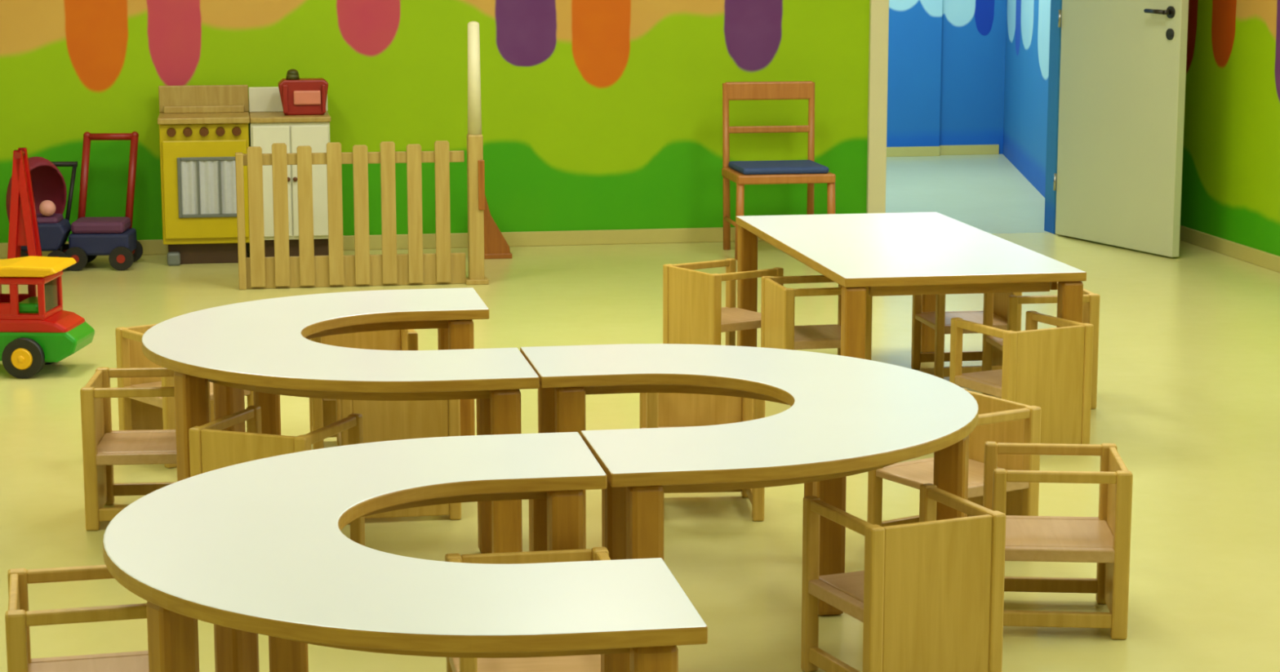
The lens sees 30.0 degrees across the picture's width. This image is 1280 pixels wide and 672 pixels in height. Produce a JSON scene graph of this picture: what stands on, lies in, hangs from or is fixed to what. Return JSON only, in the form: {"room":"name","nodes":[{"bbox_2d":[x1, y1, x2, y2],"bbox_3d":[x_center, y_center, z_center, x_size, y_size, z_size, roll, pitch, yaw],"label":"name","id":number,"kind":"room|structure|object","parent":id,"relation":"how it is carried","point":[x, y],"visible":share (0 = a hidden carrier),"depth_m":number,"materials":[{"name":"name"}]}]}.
{"room":"children's room","nodes":[
{"label":"children's room","id":0,"kind":"room"},
{"bbox_2d":[0,0,869,242],"bbox_3d":[-0.626,-1.841,10.549,6.430,2.900,0.120,-2,10,-10],"label":"wall","id":1,"kind":"structure","parent":0,"point":[597,114],"depth_m":10.62,"materials":[{"name":"green paint"}]},
{"bbox_2d":[158,84,248,113],"bbox_3d":[-1.879,-1.020,10.302,0.380,0.115,0.070,-2,10,-10],"label":"backsplash","id":2,"kind":"structure","parent":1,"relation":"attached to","point":[195,99],"depth_m":10.30,"materials":[{"name":"brown wood"}]},
{"bbox_2d":[248,86,328,111],"bbox_3d":[-1.528,-1.028,10.387,0.338,0.108,0.020,-2,10,-10],"label":"backsplash","id":3,"kind":"structure","parent":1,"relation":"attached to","point":[261,99],"depth_m":10.36,"materials":[{"name":"white paint"}]},
{"bbox_2d":[0,226,764,257],"bbox_3d":[-1.312,-0.413,10.605,4.775,0.065,0.016,-2,10,-10],"label":"baseboard","id":4,"kind":"structure","parent":1,"relation":"attached to","point":[152,246],"depth_m":10.76,"materials":[{"name":"paint"}]},
{"bbox_2d":[866,0,888,213],"bbox_3d":[1.524,-1.520,10.971,1.000,2.125,0.155,-2,10,-10],"label":"trim","id":5,"kind":"structure","parent":1,"relation":"attached to","point":[878,9],"depth_m":10.90,"materials":[{"name":"beige paint"}]},
{"bbox_2d":[1053,0,1188,257],"bbox_3d":[2.104,-1.404,10.547,0.090,2.022,0.891,-4,11,-24],"label":"door","id":6,"kind":"structure","parent":1,"relation":"in","point":[1122,74],"depth_m":10.57,"materials":[{"name":"laminate"}]},
{"bbox_2d":[0,154,1279,671],"bbox_3d":[0.468,0.270,7.118,7.320,0.100,16.820,-2,10,-10],"label":"floor","id":7,"kind":"structure","parent":0,"point":[1188,397],"depth_m":6.56,"materials":[{"name":"yellow laminate"}]},
{"bbox_2d":[7,147,42,258],"bbox_3d":[-2.503,-0.493,9.702,0.135,0.530,0.130,-1,10,-4],"label":"toy a frame","id":8,"kind":"object","parent":7,"relation":"on","point":[23,222],"visible":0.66,"depth_m":9.65,"materials":[{"name":"red plastic"}]},
{"bbox_2d":[5,156,77,270],"bbox_3d":[-2.516,-0.522,10.044,0.270,0.470,0.324,-1,10,-4],"label":"stroller","id":9,"kind":"object","parent":7,"relation":"on","point":[48,183],"visible":0.55,"depth_m":10.05,"materials":[{"name":"blue fabric"}]},
{"bbox_2d":[5,156,66,221],"bbox_3d":[-2.530,-0.569,10.024,0.241,0.371,0.224,-1,10,-4],"label":"hood","id":10,"kind":"object","parent":9,"relation":"attached to","point":[48,183],"depth_m":10.08,"materials":[{"name":"red fabric"}]},
{"bbox_2d":[21,218,71,251],"bbox_3d":[-2.501,-0.423,10.017,0.215,0.115,0.190,-1,10,-4],"label":"basket","id":11,"kind":"object","parent":9,"relation":"on","point":[54,233],"depth_m":9.93,"materials":[{"name":"blue fabric"}]},
{"bbox_2d":[39,200,55,216],"bbox_3d":[-2.465,-0.531,9.949,0.068,0.068,0.068,-2,10,-10],"label":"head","id":12,"kind":"object","parent":9,"relation":"on","point":[46,207],"visible":1,"depth_m":9.93},
{"bbox_2d":[35,213,63,223],"bbox_3d":[-2.506,-0.487,10.006,0.165,0.035,0.160,-1,10,-4],"label":"blanket","id":13,"kind":"object","parent":9,"relation":"on","point":[56,218],"depth_m":9.94,"materials":[{"name":"purple fabric"}]},
{"bbox_2d":[0,255,94,378],"bbox_3d":[-2.141,-0.067,7.727,0.706,0.357,0.328,0,10,3],"label":"dump truck","id":14,"kind":"object","parent":7,"relation":"on","point":[36,331],"visible":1,"depth_m":7.61,"materials":[{"name":"red plastic"}]},
{"bbox_2d":[0,310,84,332],"bbox_3d":[-1.966,-0.047,7.721,0.297,0.050,0.220,0,10,3],"label":"hood","id":15,"kind":"object","parent":14,"relation":"attached to","point":[11,321],"depth_m":7.61,"materials":[{"name":"red plastic"}]},
{"bbox_2d":[4,564,148,671],"bbox_3d":[-0.905,0.582,3.983,0.275,0.345,0.285,-2,10,-14],"label":"chair","id":16,"kind":"object","parent":7,"relation":"on","point":[18,618],"visible":0.6,"depth_m":4.02,"materials":[{"name":"brown wood"}]},
{"bbox_2d":[64,131,142,271],"bbox_3d":[-2.266,-0.571,10.073,0.290,0.557,0.307,0,10,-3],"label":"cart","id":17,"kind":"object","parent":7,"relation":"on","point":[90,237],"visible":0.98,"depth_m":9.99,"materials":[{"name":"blue plastic"}]},
{"bbox_2d":[71,216,130,233],"bbox_3d":[-2.270,-0.467,10.077,0.220,0.050,0.200,0,10,-3],"label":"blanket","id":18,"kind":"object","parent":17,"relation":"on","point":[83,224],"depth_m":9.98,"materials":[{"name":"purple fabric"}]},
{"bbox_2d":[68,227,137,255],"bbox_3d":[-2.265,-0.398,10.089,0.250,0.090,0.220,0,10,-3],"label":"tray","id":19,"kind":"object","parent":17,"relation":"on","point":[82,241],"depth_m":9.98,"materials":[{"name":"blue plastic"}]},
{"bbox_2d":[80,367,210,530],"bbox_3d":[-1.193,0.269,5.809,0.275,0.345,0.285,-1,10,-5],"label":"chair","id":20,"kind":"object","parent":7,"relation":"on","point":[104,447],"visible":0.56,"depth_m":5.71,"materials":[{"name":"brown wood"}]},
{"bbox_2d":[115,323,253,468],"bbox_3d":[-1.228,0.149,6.503,0.285,0.345,0.275,-8,13,-39],"label":"chair","id":21,"kind":"object","parent":7,"relation":"on","point":[147,413],"visible":0.29,"depth_m":6.51,"materials":[{"name":"brown wood"}]},
{"bbox_2d":[157,84,249,266],"bbox_3d":[-1.856,-0.690,10.225,0.380,0.740,0.338,-2,10,-10],"label":"stove","id":22,"kind":"object","parent":7,"relation":"on","point":[202,128],"visible":0.89,"depth_m":10.09,"materials":[{"name":"yellow paint"}]},
{"bbox_2d":[157,111,249,124],"bbox_3d":[-1.857,-0.929,10.185,0.380,0.025,0.335,-2,10,-10],"label":"countertop","id":23,"kind":"structure","parent":22,"relation":"on","point":[199,117],"depth_m":10.05,"materials":[{"name":"brown wood"}]},
{"bbox_2d":[180,160,236,214],"bbox_3d":[-1.812,-0.627,10.079,0.235,0.225,0.006,-2,10,-10],"label":"curtain","id":24,"kind":"object","parent":22,"relation":"hanging from","point":[207,187],"depth_m":10.08,"materials":[{"name":"fabric"}]},
{"bbox_2d":[188,404,364,546],"bbox_3d":[-0.799,0.357,5.296,0.285,0.345,0.275,4,10,20],"label":"chair","id":25,"kind":"object","parent":7,"relation":"on","point":[211,447],"visible":0.38,"depth_m":5.18,"materials":[{"name":"brown wood"}]},
{"bbox_2d":[248,86,330,257],"bbox_3d":[-1.500,-0.695,10.285,0.338,0.730,0.340,-2,10,-10],"label":"base cabinet","id":26,"kind":"object","parent":7,"relation":"on","point":[268,124],"visible":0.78,"depth_m":10.15,"materials":[{"name":"white paint"}]},
{"bbox_2d":[248,111,330,123],"bbox_3d":[-1.502,-0.939,10.250,0.338,0.022,0.325,-2,10,-10],"label":"countertop","id":27,"kind":"structure","parent":26,"relation":"on","point":[255,117],"depth_m":10.11,"materials":[{"name":"brown wood"}]},
{"bbox_2d":[278,68,328,115],"bbox_3d":[-1.440,-1.046,10.232,0.210,0.195,0.145,-2,10,-10],"label":"cash register","id":28,"kind":"object","parent":27,"relation":"on","point":[299,96],"visible":1,"depth_m":10.18,"materials":[{"name":"red paint"}]},
{"bbox_2d":[142,287,539,553],"bbox_3d":[-0.747,0.223,5.704,0.849,0.470,1.302,-2,10,-10],"label":"table","id":29,"kind":"object","parent":7,"relation":"on","point":[262,347],"visible":0.79,"depth_m":5.39,"materials":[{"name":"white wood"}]},
{"bbox_2d":[235,140,466,289],"bbox_3d":[-1.145,-0.483,9.502,0.900,0.577,0.052,-2,10,-10],"label":"picket fence","id":30,"kind":"object","parent":7,"relation":"on","point":[282,270],"visible":1,"depth_m":9.48,"materials":[{"name":"brown wood"}]},
{"bbox_2d":[307,328,417,449],"bbox_3d":[-0.758,0.143,6.543,0.285,0.345,0.275,-2,10,-10],"label":"chair","id":31,"kind":"object","parent":7,"relation":"on","point":[322,411],"visible":0.14,"depth_m":6.64,"materials":[{"name":"brown wood"}]},
{"bbox_2d":[335,399,461,524],"bbox_3d":[-0.596,0.257,5.875,0.285,0.345,0.275,-2,10,-10],"label":"chair","id":32,"kind":"object","parent":7,"relation":"on","point":[382,420],"visible":0.16,"depth_m":5.74,"materials":[{"name":"brown wood"}]},
{"bbox_2d":[102,431,707,671],"bbox_3d":[-0.431,0.534,3.894,0.849,0.470,1.302,-2,10,-9],"label":"table","id":33,"kind":"object","parent":7,"relation":"on","point":[247,549],"visible":1,"depth_m":3.59,"materials":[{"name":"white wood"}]},
{"bbox_2d":[465,21,488,284],"bbox_3d":[-0.658,-0.728,9.540,0.090,1.046,0.090,-2,10,-10],"label":"post","id":34,"kind":"object","parent":7,"relation":"on","point":[475,162],"visible":1,"depth_m":9.52,"materials":[{"name":"brown wood"}]},
{"bbox_2d":[484,195,511,258],"bbox_3d":[-0.653,-0.526,10.399,0.170,0.358,0.210,-2,10,-10],"label":"wedge","id":35,"kind":"object","parent":7,"relation":"on","point":[495,246],"visible":0.51,"depth_m":10.32,"materials":[{"name":"brown wood"}]},
{"bbox_2d":[444,546,610,671],"bbox_3d":[-0.176,0.566,4.076,0.285,0.345,0.275,-2,10,-10],"label":"chair","id":36,"kind":"object","parent":7,"relation":"on","point":[584,663],"visible":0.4,"depth_m":4.09,"materials":[{"name":"brown wood"}]},
{"bbox_2d":[639,392,765,521],"bbox_3d":[0.150,0.257,5.876,0.285,0.345,0.275,-1,10,-4],"label":"chair","id":37,"kind":"object","parent":7,"relation":"on","point":[656,410],"visible":0.16,"depth_m":5.98,"materials":[{"name":"brown wood"}]},
{"bbox_2d":[662,257,783,346],"bbox_3d":[0.266,-0.054,7.686,0.275,0.345,0.285,-6,12,-33],"label":"chair","id":38,"kind":"object","parent":7,"relation":"on","point":[693,312],"visible":0.54,"depth_m":7.61,"materials":[{"name":"brown wood"}]},
{"bbox_2d":[520,343,978,615],"bbox_3d":[0.256,0.353,4.950,0.849,0.470,1.302,-2,10,-10],"label":"table","id":39,"kind":"object","parent":7,"relation":"on","point":[846,415],"visible":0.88,"depth_m":4.68,"materials":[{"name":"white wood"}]},
{"bbox_2d":[721,80,835,259],"bbox_3d":[0.600,-0.729,10.454,0.448,0.741,0.389,-2,10,-10],"label":"wooden chair","id":40,"kind":"object","parent":7,"relation":"on","point":[808,171],"visible":0.81,"depth_m":10.54,"materials":[{"name":"orange wood"}]},
{"bbox_2d":[760,275,872,359],"bbox_3d":[0.540,0.002,7.362,0.275,0.345,0.285,-2,10,-12],"label":"chair","id":41,"kind":"object","parent":7,"relation":"on","point":[778,329],"visible":0.5,"depth_m":7.27,"materials":[{"name":"brown wood"}]},
{"bbox_2d":[800,483,1005,671],"bbox_3d":[0.495,0.488,4.533,0.285,0.345,0.275,-4,11,-23],"label":"chair","id":42,"kind":"object","parent":7,"relation":"on","point":[928,596],"visible":1,"depth_m":4.42,"materials":[{"name":"brown wood"}]},
{"bbox_2d":[735,212,1086,359],"bbox_3d":[0.780,-0.056,7.332,0.692,0.470,1.440,-2,10,-10],"label":"rectangular table","id":43,"kind":"object","parent":7,"relation":"on","point":[928,255],"visible":0.81,"depth_m":6.99,"materials":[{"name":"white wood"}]},
{"bbox_2d":[866,387,1041,526],"bbox_3d":[0.719,0.323,5.493,0.275,0.345,0.285,-6,12,-32],"label":"chair","id":44,"kind":"object","parent":7,"relation":"on","point":[1000,420],"visible":0.27,"depth_m":5.49,"materials":[{"name":"brown wood"}]},
{"bbox_2d":[911,292,1022,378],"bbox_3d":[1.040,-0.045,7.637,0.275,0.345,0.285,-2,10,-10],"label":"chair","id":45,"kind":"object","parent":7,"relation":"on","point":[940,320],"visible":0.3,"depth_m":7.64,"materials":[{"name":"brown wood"}]},
{"bbox_2d":[949,310,1093,444],"bbox_3d":[1.052,0.129,6.624,0.285,0.345,0.275,-5,11,-27],"label":"chair","id":46,"kind":"object","parent":7,"relation":"on","point":[1049,369],"visible":0.63,"depth_m":6.53,"materials":[{"name":"brown wood"}]},
{"bbox_2d":[982,281,1100,408],"bbox_3d":[1.205,0.027,7.215,0.275,0.345,0.285,-1,10,-8],"label":"chair","id":47,"kind":"object","parent":7,"relation":"on","point":[1091,300],"visible":0.3,"depth_m":7.09,"materials":[{"name":"brown wood"}]},
{"bbox_2d":[982,441,1133,639],"bbox_3d":[0.855,0.418,4.941,0.275,0.345,0.285,1,10,4],"label":"chair","id":48,"kind":"object","parent":7,"relation":"on","point":[1104,540],"visible":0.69,"depth_m":4.84,"materials":[{"name":"brown wood"}]},
{"bbox_2d":[886,0,1006,154],"bbox_3d":[1.149,-2.548,14.664,3.300,2.900,0.150,-2,10,-10],"label":"wall","id":49,"kind":"structure","parent":0,"point":[946,78],"depth_m":14.90,"materials":[{"name":"blue paint"}]},
{"bbox_2d":[886,144,999,156],"bbox_3d":[0.922,-1.132,14.809,2.720,0.060,0.065,-2,10,-10],"label":"baseboard","id":50,"kind":"structure","parent":49,"relation":"attached to","point":[974,148],"depth_m":14.99,"materials":[{"name":"paint"}]},
{"bbox_2d":[1002,0,1050,197],"bbox_3d":[2.232,-2.255,12.957,0.117,2.900,3.857,1,10,3],"label":"wall","id":51,"kind":"structure","parent":0,"point":[1028,21],"depth_m":13.58,"materials":[{"name":"blue paint"}]},
{"bbox_2d":[1044,0,1062,234],"bbox_3d":[1.925,-1.492,11.059,0.012,2.038,0.132,-2,10,-10],"label":"trim","id":52,"kind":"structure","parent":51,"relation":"attached to","point":[1055,5],"depth_m":11.13,"materials":[{"name":"blue paint"}]},
{"bbox_2d":[1180,0,1279,256],"bbox_3d":[3.518,-0.913,5.140,0.120,2.900,12.100,-2,10,-10],"label":"wall","id":53,"kind":"structure","parent":0,"point":[1230,189],"depth_m":10.36,"materials":[{"name":"green paint"}]},
{"bbox_2d":[1179,225,1279,272],"bbox_3d":[3.450,0.486,5.369,0.016,0.065,12.100,-2,10,-10],"label":"baseboard","id":54,"kind":"structure","parent":53,"relation":"attached to","point":[1235,250],"depth_m":10.39,"materials":[{"name":"paint"}]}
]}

